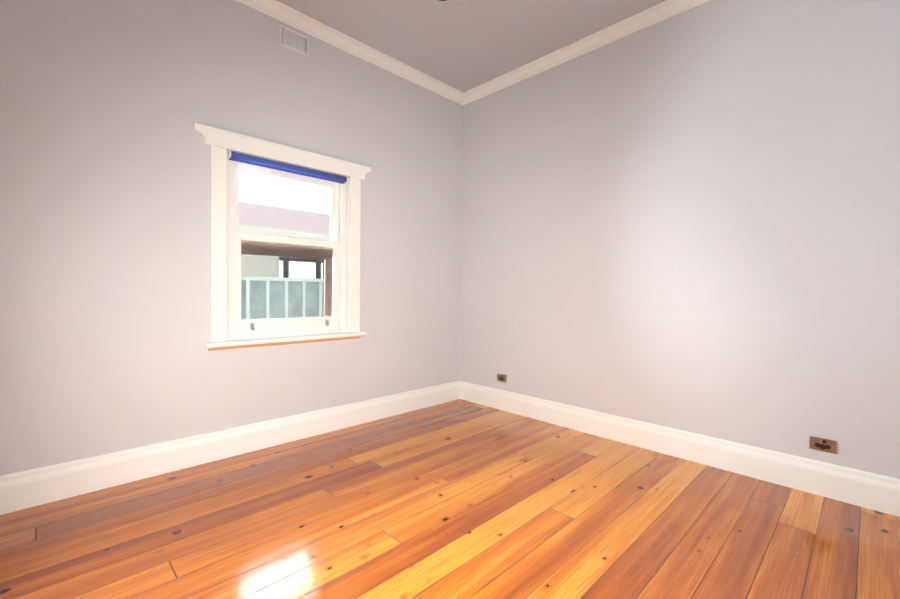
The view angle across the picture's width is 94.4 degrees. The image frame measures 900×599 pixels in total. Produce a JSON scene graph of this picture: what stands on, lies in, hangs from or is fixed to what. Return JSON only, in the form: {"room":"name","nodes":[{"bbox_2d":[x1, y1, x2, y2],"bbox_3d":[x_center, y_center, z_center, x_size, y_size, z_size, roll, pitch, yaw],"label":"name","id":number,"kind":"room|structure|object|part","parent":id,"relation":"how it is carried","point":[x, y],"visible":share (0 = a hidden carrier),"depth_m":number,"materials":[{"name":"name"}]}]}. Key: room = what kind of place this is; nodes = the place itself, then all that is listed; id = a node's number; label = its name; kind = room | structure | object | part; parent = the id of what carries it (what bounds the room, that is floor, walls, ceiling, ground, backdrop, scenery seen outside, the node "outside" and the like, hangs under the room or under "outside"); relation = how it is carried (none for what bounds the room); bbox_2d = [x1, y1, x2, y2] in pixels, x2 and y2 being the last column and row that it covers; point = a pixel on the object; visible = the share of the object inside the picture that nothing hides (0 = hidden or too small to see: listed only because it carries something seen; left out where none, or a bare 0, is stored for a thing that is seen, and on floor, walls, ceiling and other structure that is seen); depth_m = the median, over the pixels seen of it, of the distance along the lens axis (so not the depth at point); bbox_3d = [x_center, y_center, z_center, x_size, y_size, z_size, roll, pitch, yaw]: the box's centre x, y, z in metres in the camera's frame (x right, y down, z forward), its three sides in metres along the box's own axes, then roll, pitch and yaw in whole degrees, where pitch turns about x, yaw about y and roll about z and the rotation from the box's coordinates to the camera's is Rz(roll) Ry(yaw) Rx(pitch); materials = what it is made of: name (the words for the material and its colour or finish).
{"room":"empty room","nodes":[
{"label":"empty room","id":0,"kind":"room"},
{"bbox_2d":[0,0,462,475],"bbox_3d":[-1.302,-0.521,3.191,4.270,3.170,0.270,-1,2,-45],"label":"wall","id":1,"kind":"structure","parent":0,"point":[105,311],"depth_m":2.57,"materials":[{"name":"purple paint"}]},
{"bbox_2d":[0,381,459,514],"bbox_3d":[-1.240,0.973,3.095,3.800,0.190,0.022,-1,2,-45],"label":"baseboard","id":2,"kind":"structure","parent":1,"relation":"attached to","point":[65,480],"depth_m":2.66,"materials":[{"name":"white wood"}]},
{"bbox_2d":[193,122,371,347],"bbox_3d":[-1.223,-0.407,3.183,1.324,1.434,0.258,-1,2,-45],"label":"window","id":3,"kind":"structure","parent":1,"relation":"in","point":[270,249],"depth_m":3.09,"materials":[{"name":"white wood"}]},
{"bbox_2d":[250,323,254,330],"bbox_3d":[-1.402,0.195,2.966,0.028,0.053,0.031,-1,2,-45],"label":"lift","id":4,"kind":"object","parent":3,"relation":"attached to","point":[252,328],"depth_m":2.96,"materials":[{"name":"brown metal"}]},
{"bbox_3d":[-1.249,-0.702,3.206,0.732,0.443,0.003,-1,2,-45],"label":"sash glass","id":5,"kind":"part","parent":3,"relation":"part of","materials":[{"name":"clear glass"}]},
{"bbox_3d":[-1.247,-0.704,3.204,0.816,0.543,0.040,-1,2,-45],"label":"window sash","id":6,"kind":"part","parent":3,"relation":"part of","materials":[{"name":"white wood"}]},
{"bbox_3d":[-1.222,-0.110,3.185,0.816,0.720,0.040,-1,2,-45],"label":"window sash","id":7,"kind":"part","parent":3,"relation":"part of","materials":[{"name":"white wood"}]},
{"bbox_3d":[-1.279,-0.137,3.261,0.786,0.600,0.020,-1,2,-45],"label":"screen frame","id":8,"kind":"part","parent":3,"relation":"part of","materials":[{"name":"brown"}]},
{"bbox_3d":[-1.223,-0.141,3.186,0.726,0.578,0.003,-1,2,-45],"label":"sash glass","id":9,"kind":"part","parent":3,"relation":"part of","materials":[{"name":"clear glass"}]},
{"bbox_2d":[228,150,348,321],"bbox_3d":[-1.175,-0.408,3.135,0.908,1.203,0.052,-1,2,-45],"label":"window blind","id":10,"kind":"object","parent":3,"relation":"attached to","point":[262,162],"visible":0.98,"depth_m":3.10,"materials":[{"name":"blue fabric"}]},
{"bbox_2d":[208,336,360,350],"bbox_3d":[-1.172,0.323,3.139,1.154,0.024,0.024,-1,2,-45],"label":"window sill","id":11,"kind":"structure","parent":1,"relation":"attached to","point":[269,344],"depth_m":3.06,"materials":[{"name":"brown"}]},
{"bbox_2d":[279,24,308,56],"bbox_3d":[-1.156,-1.919,3.091,0.224,0.150,0.012,-1,2,-45],"label":"air vent","id":12,"kind":"object","parent":1,"relation":"in","point":[293,40],"visible":1,"depth_m":3.09,"materials":[{"name":"white plastic"}]},
{"bbox_2d":[236,0,465,104],"bbox_3d":[-1.188,-2.060,3.009,3.800,0.082,0.078,-1,2,-45],"label":"crown molding","id":13,"kind":"structure","parent":1,"relation":"attached to","point":[300,21],"depth_m":3.38,"materials":[{"name":"white wood"}]},
{"bbox_2d":[0,399,899,598],"bbox_3d":[0.050,1.169,1.839,4.270,0.120,4.170,-1,2,-45],"label":"floor","id":14,"kind":"structure","parent":0,"point":[459,499],"depth_m":2.01,"materials":[{"name":"brown wood"}]},
{"bbox_2d":[277,0,665,92],"bbox_3d":[0.085,-2.120,1.768,4.270,0.120,4.170,-1,2,-45],"label":"ceiling","id":15,"kind":"structure","parent":0,"point":[463,46],"depth_m":3.20,"materials":[{"name":"grey paint"}]},
{"bbox_2d":[460,0,899,478],"bbox_3d":[1.586,-0.488,3.112,0.270,3.170,3.900,-1,2,-45],"label":"wall","id":16,"kind":"structure","parent":0,"point":[688,220],"depth_m":2.78,"materials":[{"name":"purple paint"}]},
{"bbox_2d":[497,373,506,382],"bbox_3d":[0.493,0.761,4.026,0.020,0.074,0.116,-1,2,-45],"label":"electrical outlet","id":17,"kind":"object","parent":16,"relation":"attached to","point":[501,377],"visible":1,"depth_m":4.02,"materials":[{"name":"gold metal"}]},
{"bbox_2d":[464,0,709,103],"bbox_3d":[1.412,-2.033,3.024,0.078,0.082,3.510,-1,2,-45],"label":"crown molding","id":18,"kind":"structure","parent":16,"relation":"attached to","point":[667,9],"depth_m":3.34,"materials":[{"name":"white wood"}]},
{"bbox_2d":[460,381,899,516],"bbox_3d":[1.400,1.000,3.110,0.022,0.190,3.630,-1,2,-45],"label":"baseboard","id":19,"kind":"structure","parent":16,"relation":"attached to","point":[872,491],"depth_m":2.74,"materials":[{"name":"white wood"}]},
{"bbox_2d":[809,436,836,453],"bbox_3d":[2.125,0.830,2.374,0.020,0.074,0.116,-1,2,-45],"label":"electrical outlet","id":20,"kind":"object","parent":16,"relation":"attached to","point":[823,444],"visible":1,"depth_m":2.37,"materials":[{"name":"gold metal"}]},
{"label":"outside","id":21,"kind":"structure","parent":0,"visible":0},
{"bbox_3d":[-8.435,1.304,11.669,26.000,0.100,21.730,-1,2,-45],"label":"ground","id":22,"kind":"structure","parent":21,"visible":0},
{"bbox_2d":[241,276,323,319],"bbox_3d":[-2.426,0.556,6.255,17.040,1.760,0.120,-1,2,-45],"label":"fence","id":23,"kind":"object","parent":22,"relation":"on","point":[250,312],"depth_m":6.13,"materials":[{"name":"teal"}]},
{"bbox_2d":[239,201,329,276],"bbox_3d":[-7.587,-0.677,9.364,10.800,3.980,6.510,-1,2,-45],"label":"neighbouring house","id":24,"kind":"structure","parent":22,"relation":"on","point":[250,212],"depth_m":9.38,"materials":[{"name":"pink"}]},
{"bbox_2d":[279,257,323,278],"bbox_3d":[-3.787,-0.592,11.123,2.520,3.814,2.950,-1,2,-45],"label":"carport","id":25,"kind":"object","parent":22,"relation":"on","point":[318,262],"depth_m":9.77,"materials":[{"name":"grey metal"}]}
]}

